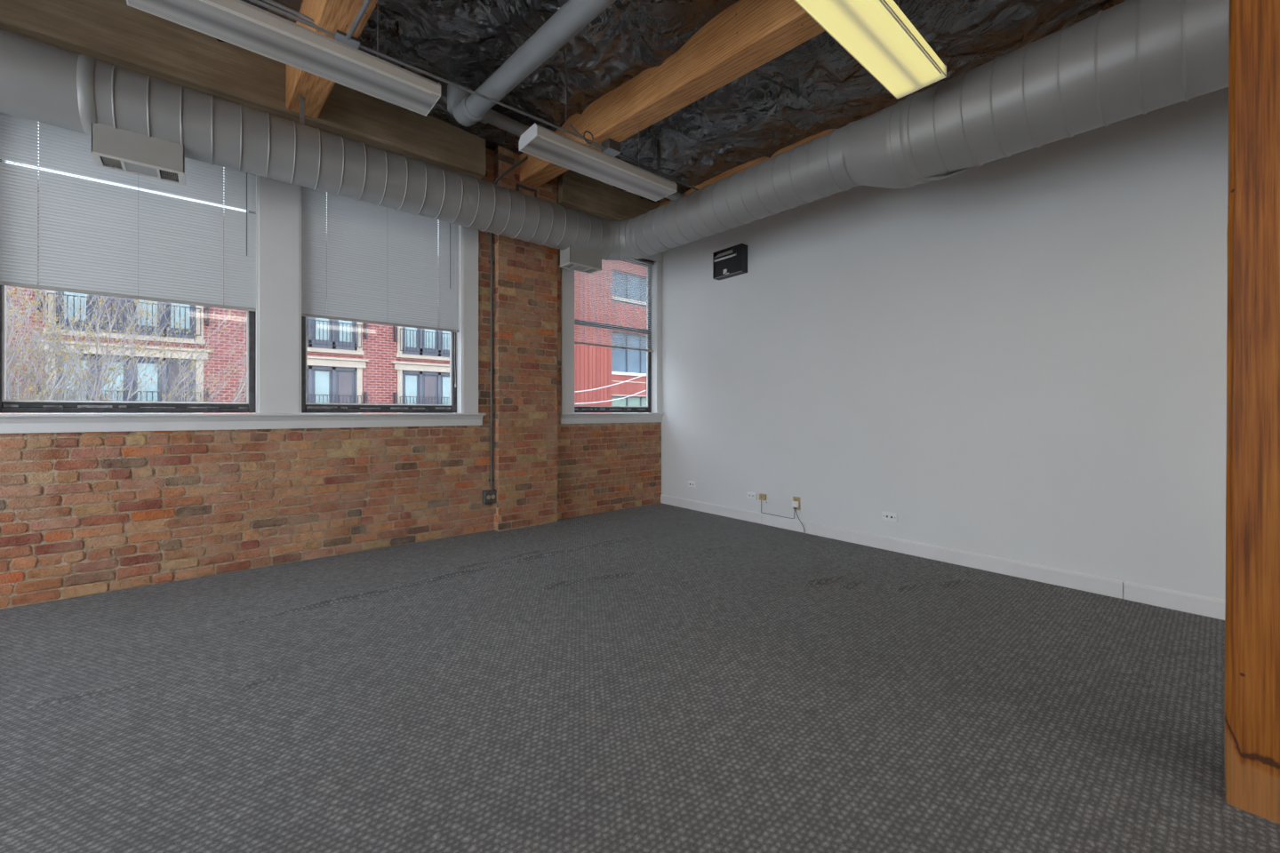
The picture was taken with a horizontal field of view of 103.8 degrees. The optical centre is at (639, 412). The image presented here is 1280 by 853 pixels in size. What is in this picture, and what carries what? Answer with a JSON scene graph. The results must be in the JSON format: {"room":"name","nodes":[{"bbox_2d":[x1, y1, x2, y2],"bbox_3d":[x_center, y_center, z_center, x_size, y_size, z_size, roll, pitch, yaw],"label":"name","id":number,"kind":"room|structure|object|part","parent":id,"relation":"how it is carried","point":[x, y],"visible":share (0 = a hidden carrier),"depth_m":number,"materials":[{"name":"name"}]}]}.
{"room":"open-plan office","nodes":[
{"label":"open-plan office","id":0,"kind":"room"},
{"bbox_2d":[0,148,661,609],"bbox_3d":[-2.679,-0.875,3.955,8.100,4.150,0.190,0,0,-41],"label":"wall","id":1,"kind":"structure","parent":0,"point":[82,514],"depth_m":3.70,"materials":[{"name":"brick"}]},
{"bbox_2d":[0,159,255,413],"bbox_3d":[-3.380,-0.949,3.387,1.244,1.903,0.072,0,0,-41],"label":"window","id":2,"kind":"structure","parent":1,"relation":"in","point":[6,406],"depth_m":3.31,"materials":[{"name":"brown metal"}]},
{"bbox_2d":[0,112,255,311],"bbox_3d":[-3.332,-1.321,3.331,1.242,1.137,0.044,0,0,-41],"label":"blind","id":3,"kind":"object","parent":2,"relation":"attached to","point":[96,237],"visible":0.92,"depth_m":3.26,"materials":[{"name":"plastic"}]},
{"bbox_3d":[-3.661,-1.317,3.052,0.002,1.107,0.029,0,0,-41],"label":"ladder cord","id":4,"kind":"part","parent":3,"relation":"part of","materials":[{"name":"white fabric"}]},
{"bbox_3d":[-3.335,-0.764,3.334,1.242,0.022,0.024,0,0,-41],"label":"rail","id":5,"kind":"part","parent":3,"relation":"part of","materials":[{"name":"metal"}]},
{"bbox_2d":[0,0,485,179],"bbox_3d":[-3.525,-2.421,2.979,5.345,0.458,0.223,0,0,-41],"label":"timber beam","id":6,"kind":"structure","parent":1,"relation":"attached to","point":[112,32],"depth_m":3.41,"materials":[{"name":"brown wood"}]},
{"bbox_2d":[0,413,485,433],"bbox_3d":[-3.357,0.064,3.310,4.792,0.118,0.202,0,0,-41],"label":"window sill","id":7,"kind":"structure","parent":1,"relation":"attached to","point":[10,423],"depth_m":3.52,"materials":[{"name":"white paint"}]},
{"bbox_2d":[255,175,258,413],"bbox_3d":[-3.358,-0.955,3.361,1.272,1.919,0.193,0,0,-41],"label":"trim","id":8,"kind":"structure","parent":1,"relation":"attached to","point":[257,176],"depth_m":3.70,"materials":[{"name":"white paint"}]},
{"bbox_2d":[258,176,299,413],"bbox_3d":[-2.725,-0.948,3.792,0.250,1.905,0.026,0,0,-41],"label":"window mullion","id":9,"kind":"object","parent":1,"relation":"attached to","point":[278,201],"depth_m":3.78,"materials":[{"name":"white paint"}]},
{"bbox_2d":[301,316,456,413],"bbox_3d":[-2.227,-0.949,4.380,1.244,1.903,0.072,0,0,-41],"label":"window","id":10,"kind":"structure","parent":1,"relation":"in","point":[306,408],"depth_m":4.31,"materials":[{"name":"brown metal"}]},
{"bbox_2d":[301,186,458,387],"bbox_3d":[-2.177,-1.062,4.322,1.242,1.655,0.048,0,0,-41],"label":"blind","id":11,"kind":"object","parent":10,"relation":"attached to","point":[386,266],"visible":0.81,"depth_m":4.27,"materials":[{"name":"plastic"}]},
{"bbox_3d":[-2.181,-0.766,4.327,1.242,0.022,0.024,0,0,-41],"label":"rail","id":12,"kind":"part","parent":11,"relation":"part of","materials":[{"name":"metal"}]},
{"bbox_3d":[-1.730,-1.065,4.688,0.011,1.590,0.005,0,0,-41],"label":"lift cord","id":13,"kind":"part","parent":11,"relation":"part of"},
{"bbox_3d":[-1.722,-1.065,4.693,0.014,1.590,0.004,0,0,-30],"label":"lift cord","id":14,"kind":"part","parent":11,"relation":"part of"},
{"bbox_2d":[299,185,463,413],"bbox_3d":[-2.205,-0.955,4.354,1.272,1.919,0.193,0,0,-41],"label":"trim","id":15,"kind":"structure","parent":1,"relation":"attached to","point":[460,335],"depth_m":4.70,"materials":[{"name":"white paint"}]},
{"bbox_2d":[463,225,478,413],"bbox_3d":[-1.608,-0.948,4.753,0.152,1.905,0.026,0,0,-41],"label":"trim","id":16,"kind":"structure","parent":1,"relation":"attached to","point":[470,236],"depth_m":4.74,"materials":[{"name":"white paint"}]},
{"bbox_2d":[482,489,496,504],"bbox_3d":[-1.452,0.815,4.850,0.128,0.130,0.058,0,0,-41],"label":"outlet box","id":17,"kind":"object","parent":1,"relation":"attached to","point":[489,496],"visible":1,"depth_m":4.82,"materials":[{"name":"plastic"}]},
{"bbox_2d":[488,155,527,489],"bbox_3d":[-1.242,-0.897,4.851,0.455,3.305,0.113,0,0,-1],"label":"conduit","id":18,"kind":"object","parent":1,"relation":"attached to","point":[512,168],"visible":0.7,"depth_m":4.86,"materials":[{"name":"grey metal"}]},
{"bbox_2d":[560,267,573,413],"bbox_3d":[-0.792,-0.948,5.456,0.149,1.905,0.026,0,0,-41],"label":"trim","id":19,"kind":"structure","parent":1,"relation":"attached to","point":[566,275],"depth_m":5.44,"materials":[{"name":"white paint"}]},
{"bbox_2d":[557,169,659,220],"bbox_3d":[-0.237,-2.422,5.823,1.660,0.456,0.203,0,0,-41],"label":"timber beam","id":20,"kind":"structure","parent":1,"relation":"attached to","point":[577,191],"depth_m":5.51,"materials":[{"name":"brown wood"}]},
{"bbox_2d":[559,413,664,423],"bbox_3d":[-0.325,0.064,5.921,1.510,0.118,0.202,0,0,-41],"label":"trim","id":21,"kind":"structure","parent":1,"relation":"attached to","point":[564,418],"depth_m":5.80,"materials":[{"name":"white paint"}]},
{"bbox_2d":[574,260,650,413],"bbox_3d":[-0.338,-0.949,6.006,1.230,1.903,0.072,0,0,-41],"label":"window","id":22,"kind":"structure","parent":1,"relation":"in","point":[577,409],"depth_m":6.22,"materials":[{"name":"brown metal"}]},
{"bbox_2d":[574,259,654,391],"bbox_3d":[-0.288,-1.077,5.949,1.210,1.625,0.048,0,0,-41],"label":"blind","id":23,"kind":"object","parent":22,"relation":"attached to","point":[636,260],"visible":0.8,"depth_m":5.99,"materials":[{"name":"plastic"}]},
{"bbox_3d":[-0.292,-0.776,5.953,1.210,0.022,0.024,0,0,-41],"label":"rail","id":24,"kind":"part","parent":23,"relation":"part of","materials":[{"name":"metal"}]},
{"bbox_3d":[0.152,-1.080,6.308,0.011,1.560,0.005,0,0,-41],"label":"lift cord","id":25,"kind":"part","parent":23,"relation":"part of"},
{"bbox_3d":[0.160,-1.080,6.313,0.014,1.560,0.004,0,0,-30],"label":"lift cord","id":26,"kind":"part","parent":23,"relation":"part of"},
{"bbox_2d":[573,258,657,413],"bbox_3d":[-0.316,-0.955,5.981,1.258,1.919,0.193,0,0,-41],"label":"trim","id":27,"kind":"structure","parent":1,"relation":"attached to","point":[653,368],"depth_m":6.33,"materials":[{"name":"white paint"}]},
{"bbox_2d":[642,252,662,263],"bbox_3d":[-0.284,-1.981,5.891,1.487,0.158,0.028,0,0,-41],"label":"trim","id":28,"kind":"structure","parent":1,"relation":"attached to","point":[658,257],"depth_m":6.29,"materials":[{"name":"white paint"}]},
{"bbox_2d":[657,262,662,413],"bbox_3d":[0.248,-0.948,6.351,0.080,1.905,0.026,0,0,-41],"label":"trim","id":29,"kind":"structure","parent":1,"relation":"attached to","point":[660,264],"depth_m":6.34,"materials":[{"name":"white paint"}]},
{"bbox_2d":[493,145,558,531],"bbox_3d":[-1.151,-0.730,5.092,0.666,3.760,0.120,0,0,-41],"label":"brick pillar","id":30,"kind":"structure","parent":0,"point":[525,284],"depth_m":5.01,"materials":[{"name":"brick"}]},
{"bbox_2d":[515,183,536,197],"bbox_3d":[-1.132,-2.172,5.008,0.220,0.165,0.028,0,0,-41],"label":"bracket","id":31,"kind":"object","parent":30,"relation":"attached to","point":[517,186],"visible":0.68,"depth_m":4.99,"materials":[{"name":"black metal"}]},
{"bbox_2d":[0,503,1279,852],"bbox_3d":[0.066,1.133,0.782,7.720,0.033,8.300,0,0,-41],"label":"floor","id":32,"kind":"structure","parent":0,"point":[660,677],"depth_m":1.95,"materials":[{"name":"carpet"}]},
{"bbox_2d":[1224,0,1279,823],"bbox_3d":[1.967,-0.453,1.455,0.345,3.205,0.354,0,0,-41],"label":"timber post","id":33,"kind":"object","parent":32,"relation":"on","point":[1252,751],"visible":1,"depth_m":1.44,"materials":[{"name":"brown wood"}]},
{"bbox_2d":[216,0,1127,203],"bbox_3d":[0.074,-2.377,0.757,7.900,0.479,8.450,0,0,-41],"label":"ceiling","id":34,"kind":"structure","parent":0,"point":[816,86],"depth_m":3.51,"materials":[{"name":"grey"}]},
{"bbox_2d":[126,0,440,116],"bbox_3d":[-1.650,-2.145,2.462,1.240,0.795,0.249,0,0,-41],"label":"fluorescent fixture","id":35,"kind":"object","parent":34,"relation":"hanging from","point":[239,23],"visible":1,"depth_m":2.42,"materials":[{"name":"white metal"}]},
{"bbox_2d":[285,0,377,118],"bbox_3d":[0.212,-2.272,0.745,0.277,0.876,8.059,0,0,-42],"label":"timber beam","id":36,"kind":"structure","parent":34,"relation":"attached to","point":[330,15],"depth_m":3.03,"materials":[{"name":"brown wood"}]},
{"bbox_2d":[248,0,335,36],"bbox_3d":[-3.194,-2.158,1.618,3.830,0.027,0.022,0,0,-41],"label":"conduit","id":37,"kind":"object","parent":36,"relation":"attached to","point":[258,2],"visible":1,"depth_m":2.73,"materials":[{"name":"grey metal"}]},
{"bbox_2d":[299,96,304,125],"bbox_3d":[-2.356,-2.100,3.498,0.032,0.216,0.012,0,0,-41],"label":"strap hanger","id":38,"kind":"object","parent":36,"relation":"hanging from","point":[301,99],"visible":0.92,"depth_m":3.50,"materials":[{"name":"grey metal"}]},
{"bbox_2d":[333,29,359,49],"bbox_3d":[-1.700,-2.151,2.904,0.122,0.033,0.122,0,0,-41],"label":"junction box","id":39,"kind":"object","parent":36,"relation":"attached to","point":[340,36],"visible":0.57,"depth_m":2.88,"materials":[{"name":"metal"}]},
{"bbox_2d":[262,0,334,37],"bbox_3d":[-2.218,-2.208,2.548,1.165,0.104,0.050,0,0,-37],"label":"conduit","id":40,"kind":"object","parent":39,"relation":"attached to","point":[270,2],"visible":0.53,"depth_m":2.77,"materials":[{"name":"grey metal"}]},
{"bbox_2d":[359,44,605,149],"bbox_3d":[-0.974,-2.165,3.529,1.810,0.038,0.027,0,0,-41],"label":"conduit","id":41,"kind":"object","parent":39,"relation":"attached to","point":[492,100],"visible":0.95,"depth_m":3.39,"materials":[{"name":"grey metal"}]},
{"bbox_2d":[583,130,593,143],"bbox_3d":[-0.410,-2.195,4.002,0.102,0.099,0.012,0,0,-41],"label":"cable loop","id":42,"kind":"object","parent":41,"relation":"attached to","point":[585,132],"visible":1,"depth_m":3.99,"materials":[{"name":"black plastic"}]},
{"bbox_2d":[345,0,370,39],"bbox_3d":[-1.071,-2.098,2.219,0.026,0.109,1.762,0,0,-43],"label":"conduit","id":43,"kind":"object","parent":36,"relation":"attached to","point":[365,4],"visible":1,"depth_m":2.70,"materials":[{"name":"grey metal"}]},
{"bbox_2d":[447,0,685,200],"bbox_3d":[1.936,-2.214,1.976,2.689,0.712,7.636,0,0,-41],"label":"drain pipe","id":44,"kind":"object","parent":34,"relation":"hanging from","point":[468,108],"visible":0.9,"depth_m":3.23,"materials":[{"name":"grey metal"}]},
{"bbox_2d":[519,48,676,201],"bbox_3d":[-0.259,-2.145,3.660,1.240,0.795,0.249,0,0,-41],"label":"fluorescent fixture","id":45,"kind":"object","parent":34,"relation":"hanging from","point":[538,141],"visible":0.96,"depth_m":3.53,"materials":[{"name":"white metal"}]},
{"bbox_2d":[655,139,662,175],"bbox_3d":[0.169,-2.297,4.513,0.055,0.305,0.050,0,0,-41],"label":"hanger","id":46,"kind":"object","parent":34,"relation":"hanging from","point":[659,172],"visible":0.98,"depth_m":4.50,"materials":[{"name":"grey metal"}]},
{"bbox_2d":[519,0,825,187],"bbox_3d":[1.633,-2.310,2.038,0.261,0.801,8.166,0,0,-42],"label":"timber beam","id":47,"kind":"structure","parent":34,"relation":"attached to","point":[747,35],"depth_m":3.31,"materials":[{"name":"brown wood"}]},
{"bbox_2d":[600,138,620,157],"bbox_3d":[-0.242,-2.195,4.159,0.122,0.090,0.122,0,0,-41],"label":"junction box","id":48,"kind":"object","parent":47,"relation":"attached to","point":[612,148],"visible":0.69,"depth_m":4.12,"materials":[{"name":"metal"}]},
{"bbox_2d":[568,123,604,150],"bbox_3d":[-0.426,-2.212,4.032,0.345,0.092,0.030,0,0,-42],"label":"conduit","id":49,"kind":"object","parent":48,"relation":"attached to","point":[570,124],"visible":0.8,"depth_m":3.97,"materials":[{"name":"grey metal"}]},
{"bbox_3d":[-0.242,-2.152,4.159,0.122,0.004,0.122,0,0,-41],"label":"plate","id":50,"kind":"part","parent":48,"relation":"part of","materials":[{"name":"metal"}]},
{"bbox_2d":[617,154,655,173],"bbox_3d":[-0.035,-2.192,4.408,0.502,0.055,0.026,0,0,-38],"label":"conduit","id":51,"kind":"object","parent":48,"relation":"attached to","point":[626,159],"visible":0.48,"depth_m":4.41,"materials":[{"name":"grey metal"}]},
{"bbox_2d":[618,153,699,190],"bbox_3d":[0.208,-2.163,4.547,1.070,0.043,0.018,0,0,-41],"label":"conduit","id":52,"kind":"object","parent":48,"relation":"attached to","point":[620,155],"visible":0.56,"depth_m":4.48,"materials":[{"name":"grey metal"}]},
{"bbox_2d":[793,0,946,99],"bbox_3d":[1.048,-2.103,2.304,1.240,0.710,0.249,0,0,-41],"label":"fluorescent fixture","id":53,"kind":"object","parent":34,"relation":"hanging from","point":[876,34],"visible":1,"depth_m":2.36,"materials":[{"name":"yellow plastic"}]},
{"bbox_2d":[661,87,1228,599],"bbox_3d":[2.994,-0.900,3.290,0.250,4.100,8.286,0,0,-40],"label":"wall","id":54,"kind":"structure","parent":0,"point":[1021,356],"depth_m":3.64,"materials":[{"name":"white paint"}]},
{"bbox_2d":[688,480,695,487],"bbox_3d":[0.616,0.853,5.954,0.014,0.068,0.125,0,0,-40],"label":"outlet","id":55,"kind":"object","parent":54,"relation":"attached to","point":[690,484],"visible":1,"depth_m":5.95,"materials":[{"name":"white plastic"}]},
{"bbox_2d":[712,243,747,279],"bbox_3d":[0.974,-1.629,5.446,0.111,0.293,0.401,0,0,-40],"label":"sign","id":56,"kind":"object","parent":54,"relation":"attached to","point":[732,261],"visible":1,"depth_m":5.41,"materials":[{"name":"plastic"}]},
{"bbox_2d":[659,128,834,206],"bbox_3d":[2.889,-2.324,3.062,0.198,0.773,8.075,0,0,-40],"label":"beam","id":57,"kind":"structure","parent":54,"relation":"attached to","point":[742,167],"depth_m":5.09,"materials":[{"name":"brown wood"}]},
{"bbox_2d":[747,491,756,500],"bbox_3d":[1.177,0.877,5.276,0.015,0.072,0.118,0,0,-40],"label":"power outlet","id":58,"kind":"object","parent":54,"relation":"attached to","point":[750,495],"visible":1,"depth_m":5.27,"materials":[{"name":"white plastic"}]},
{"bbox_2d":[759,493,767,503],"bbox_3d":[1.262,0.883,5.155,0.039,0.088,0.076,0,0,-40],"label":"jack","id":59,"kind":"object","parent":54,"relation":"attached to","point":[762,497],"visible":1,"depth_m":5.14,"materials":[{"name":"plastic"}]},
{"bbox_2d":[792,496,799,510],"bbox_3d":[1.514,0.882,4.863,0.023,0.124,0.080,0,0,-40],"label":"power outlet","id":60,"kind":"object","parent":54,"relation":"attached to","point":[795,499],"visible":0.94,"depth_m":4.85,"materials":[{"name":"plastic"}]},
{"bbox_2d":[792,501,804,532],"bbox_3d":[1.521,1.001,4.811,0.035,0.286,0.130,0,0,-40],"label":"plug adapter","id":61,"kind":"object","parent":60,"relation":"in","point":[795,504],"visible":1,"depth_m":4.82,"materials":[{"name":"white plastic"}]},
{"bbox_2d":[881,511,897,522],"bbox_3d":[2.083,0.870,4.183,0.014,0.076,0.122,0,0,-40],"label":"outlet","id":62,"kind":"object","parent":54,"relation":"attached to","point":[889,516],"visible":1,"depth_m":4.18,"materials":[{"name":"white plastic"}]},
{"bbox_2d":[660,494,1225,620],"bbox_3d":[2.900,1.095,3.195,0.016,0.109,8.260,0,0,-40],"label":"baseboard","id":63,"kind":"structure","parent":54,"relation":"attached to","point":[1206,606],"depth_m":3.60,"materials":[{"name":"paint"}]},
{"bbox_2d":[761,512,794,519],"bbox_3d":[1.385,0.982,5.025,0.012,0.115,0.391,0,0,-39],"label":"cable","id":64,"kind":"object","parent":63,"relation":"on","point":[762,513],"visible":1,"depth_m":5.00,"materials":[{"name":"grey plastic"}]},
{"label":"outside","id":65,"kind":"structure","parent":0,"visible":0},
{"bbox_3d":[-17.462,4.850,27.944,130.000,0.200,54.860,0,0,-41],"label":"street","id":66,"kind":"object","parent":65,"visible":0},
{"bbox_2d":[6,161,310,413],"bbox_3d":[-10.770,0.449,9.284,6.363,8.675,7.596,0,0,16],"label":"bare tree","id":67,"kind":"object","parent":66,"relation":"on","point":[29,372],"visible":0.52,"depth_m":8.89,"materials":[{"name":"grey plant"}]},
{"bbox_2d":[6,177,449,404],"bbox_3d":[-20.983,-1.260,17.398,30.900,12.020,6.250,0,0,-41],"label":"brick building","id":68,"kind":"structure","parent":66,"relation":"on","point":[348,362],"depth_m":18.80,"materials":[{"name":"brick"}]},
{"bbox_3d":[-17.096,-3.305,16.806,4.020,1.130,0.220,0,0,-41],"label":"railing","id":69,"kind":"part","parent":68,"relation":"part of","materials":[{"name":"metal"}]},
{"bbox_3d":[-17.096,-0.305,16.806,4.020,1.130,0.220,0,0,-41],"label":"railing","id":70,"kind":"part","parent":68,"relation":"part of","materials":[{"name":"metal"}]},
{"bbox_3d":[-17.239,-2.540,16.973,3.820,0.160,0.380,0,0,-41],"label":"stone sill","id":71,"kind":"part","parent":68,"relation":"part of","materials":[{"name":"stone"}]},
{"bbox_3d":[-17.311,-3.760,17.056,3.440,2.280,0.360,0,0,-41],"label":"bay frame","id":72,"kind":"part","parent":68,"relation":"part of","materials":[{"name":"grey metal"}]},
{"bbox_3d":[-17.311,-0.760,17.056,3.440,2.280,0.360,0,0,-41],"label":"bay frame","id":73,"kind":"part","parent":68,"relation":"part of","materials":[{"name":"grey metal"}]},
{"bbox_3d":[-13.431,-3.760,20.396,3.440,2.280,0.360,0,0,-41],"label":"bay frame","id":74,"kind":"part","parent":68,"relation":"part of","materials":[{"name":"grey metal"}]},
{"bbox_3d":[-13.431,-0.760,20.396,3.440,2.280,0.360,0,0,-41],"label":"bay frame","id":75,"kind":"part","parent":68,"relation":"part of","materials":[{"name":"grey metal"}]},
{"bbox_3d":[-13.359,-2.540,20.313,3.820,0.160,0.380,0,0,-41],"label":"stone sill","id":76,"kind":"part","parent":68,"relation":"part of","materials":[{"name":"stone"}]},
{"bbox_3d":[-13.216,-3.305,20.146,4.020,1.130,0.220,0,0,-41],"label":"railing","id":77,"kind":"part","parent":68,"relation":"part of","materials":[{"name":"metal"}]},
{"bbox_3d":[-13.216,-0.305,20.146,4.020,1.130,0.220,0,0,-41],"label":"railing","id":78,"kind":"part","parent":68,"relation":"part of","materials":[{"name":"metal"}]},
{"bbox_3d":[-9.335,-3.305,23.487,4.020,1.130,0.220,0,0,-41],"label":"railing","id":79,"kind":"part","parent":68,"relation":"part of","materials":[{"name":"metal"}]},
{"bbox_3d":[-9.335,-0.305,23.487,4.020,1.130,0.220,0,0,-41],"label":"railing","id":80,"kind":"part","parent":68,"relation":"part of","materials":[{"name":"metal"}]},
{"bbox_3d":[-9.479,-2.540,23.654,3.820,0.160,0.380,0,0,-41],"label":"stone sill","id":81,"kind":"part","parent":68,"relation":"part of","materials":[{"name":"stone"}]},
{"bbox_3d":[-9.551,-3.760,23.737,3.440,2.280,0.360,0,0,-41],"label":"bay frame","id":82,"kind":"part","parent":68,"relation":"part of","materials":[{"name":"grey metal"}]},
{"bbox_3d":[-9.551,-0.760,23.737,3.440,2.280,0.360,0,0,-41],"label":"bay frame","id":83,"kind":"part","parent":68,"relation":"part of","materials":[{"name":"grey metal"}]},
{"bbox_2d":[574,259,647,413],"bbox_3d":[-2.656,-2.650,33.124,14.800,14.800,6.330,0,0,-41],"label":"building","id":84,"kind":"structure","parent":66,"relation":"on","point":[595,367],"depth_m":29.76,"materials":[{"name":"red brick"}]},
{"bbox_3d":[1.377,-2.385,33.000,8.850,0.170,0.380,0,0,-41],"label":"white sill","id":85,"kind":"part","parent":84,"relation":"part of","materials":[{"name":"plastic"}]},
{"bbox_3d":[1.477,-4.035,32.922,8.800,6.030,0.030,0,0,-41],"label":"panel trim","id":86,"kind":"part","parent":84,"relation":"part of","materials":[{"name":"stone"}]},
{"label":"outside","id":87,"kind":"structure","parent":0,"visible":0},
{"bbox_2d":[574,374,646,392],"bbox_3d":[-0.861,-1.159,15.013,5.679,1.407,0.052,0,0,0],"label":"overhead cable","id":88,"kind":"object","parent":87,"point":[644,374],"visible":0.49,"depth_m":14.99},
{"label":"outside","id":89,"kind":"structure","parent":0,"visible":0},
{"bbox_2d":[574,390,646,404],"bbox_3d":[-0.860,-0.839,15.013,5.679,1.247,0.052,0,0,0],"label":"overhead cable","id":90,"kind":"object","parent":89,"point":[644,390],"visible":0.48,"depth_m":14.99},
{"bbox_3d":[-1.377,-2.280,-0.623,0.300,0.861,8.052,0,0,-41],"label":"timber beam","id":91,"kind":"structure","parent":0,"visible":0},
{"bbox_3d":[-3.869,-2.109,2.195,0.032,0.233,0.012,0,0,-41],"label":"strap hanger","id":92,"kind":"object","parent":91,"relation":"hanging from","visible":0},
{"bbox_2d":[0,0,1229,261],"bbox_3d":[-0.139,-1.713,0.432,6.933,0.591,8.001,0,0,-41],"label":"air duct","id":93,"kind":"object","parent":92,"relation":"hanging from","point":[1128,59],"visible":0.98,"depth_m":2.93,"materials":[{"name":"grey metal"}]},
{"bbox_2d":[90,122,185,184],"bbox_3d":[-2.974,-1.546,2.991,0.390,0.199,0.193,0,0,-41],"label":"diffuser","id":94,"kind":"object","parent":93,"relation":"attached to","point":[118,149],"visible":0.98,"depth_m":2.94,"materials":[{"name":"metal"}]},
{"bbox_3d":[-2.974,-1.451,2.991,0.390,0.010,0.193,0,0,-41],"label":"grille frame","id":95,"kind":"part","parent":94,"relation":"part of","materials":[{"name":"metal"}]},
{"bbox_3d":[-2.974,-1.454,2.991,0.138,0.003,0.157,0,0,-41],"label":"panel","id":96,"kind":"part","parent":94,"relation":"part of","materials":[{"name":"metal"}]},
{"bbox_2d":[559,244,602,273],"bbox_3d":[-0.593,-1.546,5.042,0.387,0.199,0.193,0,0,-41],"label":"diffuser","id":97,"kind":"object","parent":93,"relation":"attached to","point":[573,258],"visible":0.97,"depth_m":4.97,"materials":[{"name":"metal"}]},
{"bbox_3d":[-0.593,-1.451,5.042,0.387,0.010,0.193,0,0,-41],"label":"grille frame","id":98,"kind":"part","parent":97,"relation":"part of","materials":[{"name":"metal"}]},
{"bbox_3d":[-0.593,-1.454,5.042,0.137,0.003,0.157,0,0,-41],"label":"panel","id":99,"kind":"part","parent":97,"relation":"part of","materials":[{"name":"metal"}]}
]}

